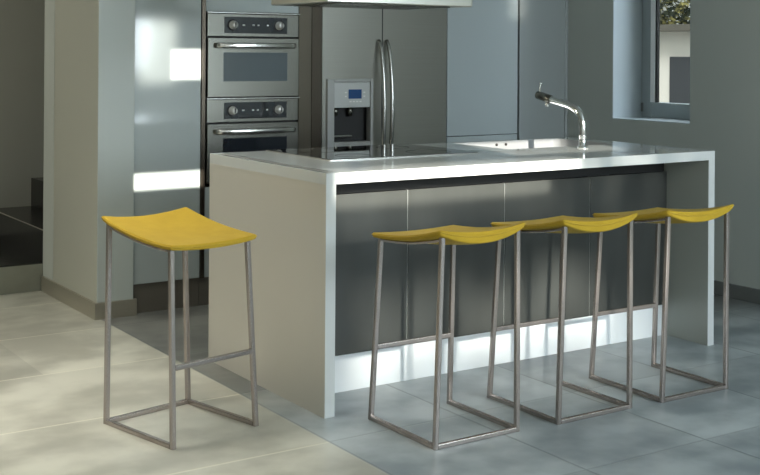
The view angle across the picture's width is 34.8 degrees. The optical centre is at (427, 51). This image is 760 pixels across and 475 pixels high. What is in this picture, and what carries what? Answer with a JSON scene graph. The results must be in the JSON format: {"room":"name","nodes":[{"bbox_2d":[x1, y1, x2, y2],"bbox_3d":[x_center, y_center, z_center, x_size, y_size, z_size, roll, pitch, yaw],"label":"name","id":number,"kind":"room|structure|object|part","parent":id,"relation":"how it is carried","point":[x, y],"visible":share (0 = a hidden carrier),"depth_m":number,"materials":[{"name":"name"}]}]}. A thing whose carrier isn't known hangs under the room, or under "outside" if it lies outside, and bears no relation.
{"room":"kitchen","nodes":[
{"label":"kitchen","id":0,"kind":"room"},
{"bbox_2d":[0,0,44,207],"bbox_3d":[-3.713,-0.471,7.173,9.020,3.600,0.170,0,0,-35],"label":"wall","id":1,"kind":"structure","parent":0,"point":[22,22],"depth_m":7.82,"materials":[{"name":"paint"}]},
{"bbox_2d":[43,0,54,280],"bbox_3d":[-0.675,-0.450,7.682,3.440,3.600,0.180,0,0,-35],"label":"wall","id":2,"kind":"structure","parent":0,"point":[49,40],"depth_m":6.70,"materials":[{"name":"grey paint"}]},
{"bbox_2d":[53,0,134,302],"bbox_3d":[-1.763,-0.459,6.398,0.192,3.600,0.700,0,0,-35],"label":"wall","id":3,"kind":"structure","parent":0,"point":[94,83],"depth_m":6.15,"materials":[{"name":"white paint"}]},
{"bbox_2d":[41,276,136,319],"bbox_3d":[-1.819,1.300,6.461,0.217,0.083,0.884,0,0,-35],"label":"baseboard","id":4,"kind":"structure","parent":3,"relation":"attached to","point":[120,308],"depth_m":6.15,"materials":[{"name":"metal"}]},
{"bbox_2d":[271,0,471,9],"bbox_3d":[-0.245,-0.769,5.415,0.756,1.144,0.504,0,0,-35],"label":"range hood","id":5,"kind":"object","parent":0,"point":[366,4],"visible":1,"depth_m":5.28,"materials":[{"name":"silver metal"}]},
{"bbox_2d":[0,291,759,474],"bbox_3d":[-0.927,1.403,2.828,8.700,0.120,10.700,0,0,-35],"label":"floor","id":6,"kind":"structure","parent":0,"point":[52,353],"depth_m":4.51,"materials":[{"name":"tile"}]},
{"bbox_2d":[0,177,42,294],"bbox_3d":[-2.704,1.078,7.084,3.200,0.515,1.128,0,0,-35],"label":"staircase","id":7,"kind":"structure","parent":6,"relation":"on","point":[21,228],"depth_m":6.99,"materials":[{"name":"black stone"}]},
{"bbox_2d":[133,0,200,312],"bbox_3d":[-1.535,0.168,6.558,0.368,2.350,0.660,0,0,-35],"label":"tall cabinet","id":8,"kind":"object","parent":6,"relation":"on","point":[167,32],"visible":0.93,"depth_m":6.28,"materials":[{"name":"grey metal"}]},
{"bbox_2d":[101,207,258,449],"bbox_3d":[-0.896,0.972,4.368,0.454,0.747,0.386,0,0,43],"label":"bar stool","id":9,"kind":"object","parent":6,"relation":"on","point":[184,229],"visible":1,"depth_m":4.36,"materials":[{"name":"yellow fabric"}]},
{"bbox_3d":[-1.155,0.983,4.375,0.030,0.719,0.032,0,0,43],"label":"leg","id":10,"kind":"part","parent":9,"relation":"part of","materials":[{"name":"silver metal"}]},
{"bbox_3d":[-1.009,1.336,4.227,0.388,0.018,0.018,0,0,43],"label":"floor rail","id":11,"kind":"part","parent":9,"relation":"part of","materials":[{"name":"silver metal"}]},
{"bbox_3d":[-1.014,0.657,4.255,0.382,0.057,0.016,0,0,43],"label":"seat rail","id":12,"kind":"part","parent":9,"relation":"part of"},
{"bbox_3d":[-1.037,1.336,4.496,0.018,0.018,0.339,0,0,43],"label":"floor rail","id":13,"kind":"part","parent":9,"relation":"part of","materials":[{"name":"grey metal"}]},
{"bbox_3d":[-0.867,1.010,4.107,0.020,0.670,0.061,0,0,-27],"label":"leg","id":14,"kind":"part","parent":9,"relation":"part of","materials":[{"name":"grey metal"}]},
{"bbox_3d":[-0.898,0.643,4.372,0.438,0.090,0.381,0,0,43],"label":"seat","id":15,"kind":"part","parent":9,"relation":"part of","materials":[{"name":"yellow fabric"}]},
{"bbox_3d":[-0.922,0.985,4.626,0.030,0.719,0.032,0,0,43],"label":"leg","id":16,"kind":"part","parent":9,"relation":"part of","materials":[{"name":"silver metal"}]},
{"bbox_3d":[-0.767,1.338,4.488,0.388,0.018,0.018,0,0,43],"label":"floor rail","id":17,"kind":"part","parent":9,"relation":"part of","materials":[{"name":"grey metal"}]},
{"bbox_3d":[-0.634,1.012,4.358,0.061,0.670,0.020,0,0,23],"label":"leg","id":18,"kind":"part","parent":9,"relation":"part of","materials":[{"name":"grey metal"}]},
{"bbox_2d":[198,0,321,305],"bbox_3d":[-1.081,0.172,6.868,0.726,2.350,0.664,0,0,-35],"label":"housing","id":19,"kind":"object","parent":6,"relation":"on","point":[310,18],"visible":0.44,"depth_m":6.72,"materials":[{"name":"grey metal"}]},
{"bbox_3d":[-1.371,0.095,6.668,0.022,2.202,0.664,0,0,-35],"label":"panel","id":20,"kind":"part","parent":19,"relation":"part of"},
{"bbox_3d":[-0.958,0.960,6.569,0.554,0.475,0.020,0,0,-35],"label":"drawer","id":21,"kind":"part","parent":19,"relation":"part of","materials":[{"name":"grey paint"}]},
{"bbox_2d":[205,96,299,183],"bbox_3d":[-1.070,0.477,6.740,0.553,0.453,0.589,0,0,-35],"label":"oven","id":22,"kind":"object","parent":19,"relation":"in","point":[232,124],"visible":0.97,"depth_m":6.53,"materials":[{"name":"silver metal"}]},
{"bbox_3d":[-1.036,0.319,6.473,0.048,0.048,0.031,0,0,-35],"label":"knob","id":23,"kind":"part","parent":22,"relation":"part of","materials":[{"name":"silver metal"}]},
{"bbox_3d":[-0.948,0.320,6.565,0.545,0.122,0.018,0,0,-35],"label":"control panel","id":24,"kind":"part","parent":22,"relation":"part of","materials":[{"name":"silver metal"}]},
{"bbox_3d":[-0.944,0.254,6.560,0.553,0.006,0.027,0,0,-35],"label":"trim","id":25,"kind":"part","parent":22,"relation":"part of","materials":[{"name":"silver metal"}]},
{"bbox_3d":[-0.917,0.429,6.532,0.492,0.028,0.072,0,0,-35],"label":"door handle","id":26,"kind":"part","parent":22,"relation":"part of","materials":[{"name":"silver metal"}]},
{"bbox_3d":[-0.934,0.543,6.558,0.382,0.153,0.004,0,0,-35],"label":"door glass","id":27,"kind":"part","parent":22,"relation":"part of","materials":[{"name":"black glass"}]},
{"bbox_3d":[-0.932,0.319,6.566,0.376,0.088,0.004,0,0,-35],"label":"control glass","id":28,"kind":"part","parent":22,"relation":"part of","materials":[{"name":"black glass"}]},
{"bbox_3d":[-0.809,0.320,6.630,0.048,0.048,0.031,0,0,-35],"label":"knob","id":29,"kind":"part","parent":22,"relation":"part of","materials":[{"name":"silver metal"}]},
{"bbox_2d":[205,12,299,97],"bbox_3d":[-1.067,0.019,6.740,0.553,0.455,0.589,0,0,-35],"label":"oven","id":30,"kind":"object","parent":19,"relation":"in","point":[248,54],"visible":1,"depth_m":6.54,"materials":[{"name":"silver metal"}]},
{"bbox_3d":[-1.033,-0.140,6.474,0.048,0.048,0.031,0,0,-35],"label":"knob","id":31,"kind":"part","parent":30,"relation":"part of","materials":[{"name":"silver metal"}]},
{"bbox_3d":[-0.945,-0.139,6.566,0.545,0.122,0.018,0,0,-35],"label":"control panel","id":32,"kind":"part","parent":30,"relation":"part of","materials":[{"name":"silver metal"}]},
{"bbox_3d":[-0.945,0.088,6.562,0.545,0.318,0.022,0,0,-35],"label":"oven door","id":33,"kind":"part","parent":30,"relation":"part of","materials":[{"name":"silver metal"}]},
{"bbox_3d":[-0.941,-0.205,6.560,0.553,0.006,0.027,0,0,-35],"label":"trim","id":34,"kind":"part","parent":30,"relation":"part of","materials":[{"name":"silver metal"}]},
{"bbox_3d":[-0.914,-0.029,6.532,0.492,0.028,0.072,0,0,-35],"label":"door handle","id":35,"kind":"part","parent":30,"relation":"part of","materials":[{"name":"silver metal"}]},
{"bbox_3d":[-0.931,0.085,6.559,0.382,0.155,0.004,0,0,-35],"label":"door glass","id":36,"kind":"part","parent":30,"relation":"part of","materials":[{"name":"black glass"}]},
{"bbox_3d":[-0.929,-0.140,6.566,0.376,0.088,0.004,0,0,-35],"label":"control glass","id":37,"kind":"part","parent":30,"relation":"part of","materials":[{"name":"black glass"}]},
{"bbox_3d":[-0.806,-0.139,6.630,0.048,0.048,0.031,0,0,-35],"label":"knob","id":38,"kind":"part","parent":30,"relation":"part of","materials":[{"name":"silver metal"}]},
{"bbox_3d":[-0.947,-0.607,6.571,0.554,0.792,0.020,0,0,-35],"label":"door","id":39,"kind":"part","parent":19,"relation":"part of","materials":[{"name":"grey paint"}]},
{"bbox_3d":[-0.870,0.099,7.013,0.079,2.202,0.664,0,0,-35],"label":"panel","id":40,"kind":"part","parent":19,"relation":"part of","materials":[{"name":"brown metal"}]},
{"bbox_3d":[-0.635,0.101,6.806,0.064,2.202,0.052,0,0,-35],"label":"filler panel","id":41,"kind":"part","parent":19,"relation":"part of","materials":[{"name":"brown metal"}]},
{"bbox_2d":[321,7,446,146],"bbox_3d":[-0.399,0.452,7.278,0.859,1.800,0.725,0,0,-35],"label":"refrigerator","id":42,"kind":"object","parent":6,"relation":"on","point":[384,71],"visible":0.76,"depth_m":7.02,"materials":[{"name":"silver metal"}]},
{"bbox_3d":[-0.451,0.362,6.913,0.303,0.408,0.046,0,0,-35],"label":"dispenser frame","id":43,"kind":"part","parent":42,"relation":"part of","materials":[{"name":"silver metal"}]},
{"bbox_3d":[-0.449,0.424,6.942,0.394,1.745,0.060,0,0,-35],"label":"freezer door","id":44,"kind":"part","parent":42,"relation":"part of","materials":[{"name":"silver metal"}]},
{"bbox_3d":[-0.438,0.249,6.919,0.236,0.144,0.030,0,0,-35],"label":"dispenser panel","id":45,"kind":"part","parent":42,"relation":"part of","materials":[{"name":"silver metal"}]},
{"bbox_3d":[-0.266,0.335,6.982,0.027,0.807,0.089,0,0,-35],"label":"door handle","id":46,"kind":"part","parent":42,"relation":"part of","materials":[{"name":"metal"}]},
{"bbox_3d":[-0.221,0.335,7.013,0.027,0.807,0.089,0,0,-35],"label":"door handle","id":47,"kind":"part","parent":42,"relation":"part of","materials":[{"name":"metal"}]},
{"bbox_3d":[-0.092,0.426,7.188,0.456,1.745,0.060,0,0,-35],"label":"fridge door","id":48,"kind":"part","parent":42,"relation":"part of","materials":[{"name":"silver metal"}]},
{"bbox_2d":[368,222,525,449],"bbox_3d":[0.066,0.978,4.363,0.386,0.747,0.454,0,0,-35],"label":"bar stool","id":49,"kind":"object","parent":6,"relation":"on","point":[452,235],"visible":1,"depth_m":4.30,"materials":[{"name":"yellow plastic"},{"name":"metal"}]},
{"bbox_3d":[-0.189,1.015,4.427,0.061,0.670,0.020,0,0,35],"label":"leg","id":50,"kind":"part","parent":49,"relation":"part of","materials":[{"name":"silver metal"}]},
{"bbox_3d":[-0.091,1.342,4.272,0.018,0.018,0.388,0,0,-35],"label":"floor rail","id":51,"kind":"part","parent":49,"relation":"part of","materials":[{"name":"silver metal"}]},
{"bbox_3d":[-0.060,0.664,4.260,0.016,0.057,0.382,0,0,-35],"label":"seat rail","id":52,"kind":"part","parent":49,"relation":"part of","materials":[{"name":"grey metal"}]},
{"bbox_3d":[0.037,0.991,4.106,0.032,0.719,0.030,0,0,-35],"label":"leg","id":53,"kind":"part","parent":49,"relation":"part of","materials":[{"name":"grey metal"}]},
{"bbox_3d":[0.071,0.650,4.359,0.381,0.090,0.438,0,0,-35],"label":"seat","id":54,"kind":"part","parent":49,"relation":"part of","materials":[{"name":"yellow plastic"}]},
{"bbox_3d":[0.091,1.017,4.624,0.020,0.670,0.061,0,0,-15],"label":"leg","id":55,"kind":"part","parent":49,"relation":"part of","materials":[{"name":"silver metal"}]},
{"bbox_3d":[0.172,1.344,4.209,0.339,0.018,0.018,0,0,-35],"label":"floor rail","id":56,"kind":"part","parent":49,"relation":"part of","materials":[{"name":"silver metal"}]},
{"bbox_3d":[0.200,1.344,4.477,0.018,0.018,0.388,0,0,-35],"label":"floor rail","id":57,"kind":"part","parent":49,"relation":"part of","materials":[{"name":"silver metal"}]},
{"bbox_3d":[0.318,0.994,4.303,0.032,0.719,0.030,0,0,-35],"label":"leg","id":58,"kind":"part","parent":49,"relation":"part of","materials":[{"name":"grey metal"}]},
{"bbox_2d":[446,0,517,142],"bbox_3d":[0.155,0.181,7.722,0.545,2.350,0.660,0,0,-35],"label":"tall cabinet","id":59,"kind":"object","parent":6,"relation":"on","point":[482,38],"visible":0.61,"depth_m":7.45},
{"bbox_3d":[0.331,0.863,7.457,0.542,0.688,0.020,0,0,-35],"label":"door","id":60,"kind":"part","parent":59,"relation":"part of","materials":[{"name":"grey"}]},
{"bbox_2d":[335,163,666,392],"bbox_3d":[0.122,0.925,5.548,1.986,0.858,0.728,0,0,-35],"label":"base cabinet","id":61,"kind":"object","parent":6,"relation":"on","point":[408,303],"visible":0.59,"depth_m":5.19,"materials":[{"name":"grey metal"}]},
{"bbox_3d":[-0.292,0.885,4.832,0.492,0.636,0.020,0,0,-35],"label":"panel","id":62,"kind":"part","parent":61,"relation":"part of","materials":[{"name":"grey metal"}]},
{"bbox_3d":[0.120,0.888,5.117,0.501,0.636,0.020,0,0,-35],"label":"panel","id":63,"kind":"part","parent":61,"relation":"part of","materials":[{"name":"grey metal"}]},
{"bbox_2d":[208,137,714,418],"bbox_3d":[0.188,0.904,5.450,2.070,0.901,1.020,0,0,-35],"label":"countertop","id":64,"kind":"structure","parent":61,"relation":"on","point":[285,200],"depth_m":4.93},
{"bbox_3d":[-0.647,0.919,4.875,0.042,0.858,1.020,0,0,-35],"label":"panel","id":65,"kind":"part","parent":64,"relation":"part of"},
{"bbox_2d":[266,144,479,160],"bbox_3d":[-0.246,0.448,5.405,0.767,0.006,0.577,0,0,-35],"label":"cooktop","id":66,"kind":"object","parent":64,"relation":"in","point":[389,150],"visible":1,"depth_m":5.35,"materials":[{"name":"black glass"}]},
{"bbox_3d":[-0.246,0.449,5.405,0.767,0.004,0.577,0,0,-35],"label":"steel trim","id":67,"kind":"part","parent":66,"relation":"part of","materials":[{"name":"silver metal"}]},
{"bbox_2d":[457,139,609,179],"bbox_3d":[0.528,0.555,5.991,0.673,0.194,0.438,0,0,-35],"label":"sink","id":68,"kind":"object","parent":64,"relation":"in","point":[537,143],"visible":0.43,"depth_m":6.23,"materials":[{"name":"metal"}]},
{"bbox_2d":[535,82,588,148],"bbox_3d":[0.644,0.305,5.837,0.054,0.305,0.364,0,0,-35],"label":"faucet","id":69,"kind":"object","parent":64,"relation":"on","point":[539,95],"visible":1,"depth_m":5.75,"materials":[{"name":"silver metal"}]},
{"bbox_3d":[0.670,0.308,5.800,0.036,0.180,0.256,0,0,-35],"label":"spout","id":70,"kind":"part","parent":69,"relation":"part of","materials":[{"name":"silver metal"}]},
{"bbox_3d":[1.023,0.932,6.026,0.040,0.858,1.020,0,0,-35],"label":"panel","id":71,"kind":"part","parent":64,"relation":"part of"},
{"bbox_3d":[0.532,0.891,5.401,0.492,0.636,0.020,0,0,-35],"label":"panel","id":72,"kind":"part","parent":61,"relation":"part of","materials":[{"name":"grey metal"}]},
{"bbox_3d":[0.939,0.894,5.681,0.488,0.636,0.020,0,0,-35],"label":"panel","id":73,"kind":"part","parent":61,"relation":"part of","materials":[{"name":"grey metal"}]},
{"bbox_2d":[516,0,567,139],"bbox_3d":[0.552,0.184,7.996,0.411,2.350,0.660,0,0,-35],"label":"tall cabinet","id":74,"kind":"object","parent":6,"relation":"on","point":[542,24],"visible":0.17,"depth_m":7.72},
{"bbox_3d":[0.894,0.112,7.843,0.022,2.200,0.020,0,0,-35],"label":"door","id":75,"kind":"part","parent":74,"relation":"part of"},
{"bbox_2d":[487,212,637,424],"bbox_3d":[0.515,0.982,4.652,0.386,0.747,0.454,0,0,-35],"label":"bar stool","id":76,"kind":"object","parent":6,"relation":"on","point":[563,225],"visible":0.93,"depth_m":4.58,"materials":[{"name":"yellow plastic"},{"name":"metal"}]},
{"bbox_3d":[0.261,1.018,4.717,0.061,0.670,0.020,0,0,35],"label":"leg","id":77,"kind":"part","parent":76,"relation":"part of","materials":[{"name":"silver metal"}]},
{"bbox_3d":[0.358,1.345,4.562,0.018,0.018,0.388,0,0,-35],"label":"floor rail","id":78,"kind":"part","parent":76,"relation":"part of","materials":[{"name":"grey metal"}]},
{"bbox_3d":[0.389,0.667,4.550,0.016,0.057,0.382,0,0,-35],"label":"seat rail","id":79,"kind":"part","parent":76,"relation":"part of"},
{"bbox_3d":[0.541,1.020,4.913,0.020,0.670,0.061,0,0,-15],"label":"leg","id":80,"kind":"part","parent":76,"relation":"part of","materials":[{"name":"silver metal"}]},
{"bbox_3d":[0.485,0.995,4.395,0.032,0.719,0.030,0,0,-35],"label":"leg","id":81,"kind":"part","parent":76,"relation":"part of","materials":[{"name":"silver metal"}]},
{"bbox_3d":[0.520,0.653,4.648,0.381,0.090,0.438,0,0,-35],"label":"seat","id":82,"kind":"part","parent":76,"relation":"part of","materials":[{"name":"yellow plastic"}]},
{"bbox_3d":[0.650,1.348,4.766,0.018,0.018,0.388,0,0,-35],"label":"floor rail","id":83,"kind":"part","parent":76,"relation":"part of","materials":[{"name":"grey metal"}]},
{"bbox_3d":[0.620,1.347,4.497,0.339,0.018,0.018,0,0,-35],"label":"floor rail","id":84,"kind":"part","parent":76,"relation":"part of","materials":[{"name":"grey metal"}]},
{"bbox_3d":[0.766,0.997,4.590,0.032,0.719,0.030,0,0,-35],"label":"leg","id":85,"kind":"part","parent":76,"relation":"part of","materials":[{"name":"silver metal"}]},
{"bbox_2d":[589,204,733,402],"bbox_3d":[0.950,0.985,4.936,0.386,0.747,0.454,0,0,-34],"label":"bar stool","id":86,"kind":"object","parent":6,"relation":"on","point":[667,216],"visible":0.88,"depth_m":4.87,"materials":[{"name":"yellow plastic"},{"name":"metal"}]},
{"bbox_3d":[0.697,1.022,5.005,0.061,0.670,0.020,0,0,36],"label":"leg","id":87,"kind":"part","parent":86,"relation":"part of","materials":[{"name":"silver metal"}]},
{"bbox_3d":[0.792,1.349,4.848,0.018,0.018,0.388,0,0,-34],"label":"floor rail","id":88,"kind":"part","parent":86,"relation":"part of","materials":[{"name":"grey metal"}]},
{"bbox_3d":[0.822,0.670,4.836,0.016,0.057,0.382,0,0,-34],"label":"seat rail","id":89,"kind":"part","parent":86,"relation":"part of","materials":[{"name":"silver metal"}]},
{"bbox_3d":[0.981,1.024,5.197,0.020,0.670,0.061,0,0,-14],"label":"leg","id":90,"kind":"part","parent":86,"relation":"part of","materials":[{"name":"silver metal"}]},
{"bbox_3d":[0.956,0.657,4.932,0.381,0.090,0.438,0,0,-34],"label":"seat","id":91,"kind":"part","parent":86,"relation":"part of","materials":[{"name":"yellow plastic"}]},
{"bbox_3d":[0.917,0.998,4.679,0.032,0.719,0.030,0,0,-34],"label":"leg","id":92,"kind":"part","parent":86,"relation":"part of","materials":[{"name":"silver metal"}]},
{"bbox_3d":[1.087,1.351,5.048,0.018,0.018,0.388,0,0,-34],"label":"floor rail","id":93,"kind":"part","parent":86,"relation":"part of","materials":[{"name":"grey metal"}]},
{"bbox_3d":[1.053,1.351,4.780,0.339,0.018,0.018,0,0,-34],"label":"floor rail","id":94,"kind":"part","parent":86,"relation":"part of","materials":[{"name":"grey metal"}]},
{"bbox_3d":[1.201,1.000,4.871,0.032,0.719,0.030,0,0,-34],"label":"leg","id":95,"kind":"part","parent":86,"relation":"part of","materials":[{"name":"silver metal"}]},
{"bbox_2d":[567,0,759,288],"bbox_3d":[3.168,-0.366,4.853,0.320,3.720,9.400,0,0,-35],"label":"wall","id":96,"kind":"structure","parent":0,"point":[725,34],"depth_m":6.80,"materials":[{"name":"grey paint"}]},
{"bbox_2d":[612,0,690,123],"bbox_3d":[1.457,-0.233,7.322,0.304,1.305,0.645,0,0,-35],"label":"window","id":97,"kind":"structure","parent":96,"relation":"in","point":[652,38],"depth_m":7.53,"materials":[{"name":"clear glass"}]},
{"bbox_3d":[1.558,-0.234,7.391,0.060,1.301,0.637,0,0,-35],"label":"frame","id":98,"kind":"part","parent":97,"relation":"part of","materials":[{"name":"grey metal"}]},
{"bbox_3d":[1.554,-0.240,7.384,0.006,1.129,0.467,0,0,-35],"label":"pane","id":99,"kind":"part","parent":97,"relation":"part of","materials":[{"name":"clear glass"}]},
{"bbox_2d":[714,280,759,303],"bbox_3d":[3.293,1.335,4.357,0.014,0.080,8.430,0,0,-35],"label":"baseboard","id":100,"kind":"structure","parent":96,"relation":"attached to","point":[748,294],"depth_m":6.64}
]}

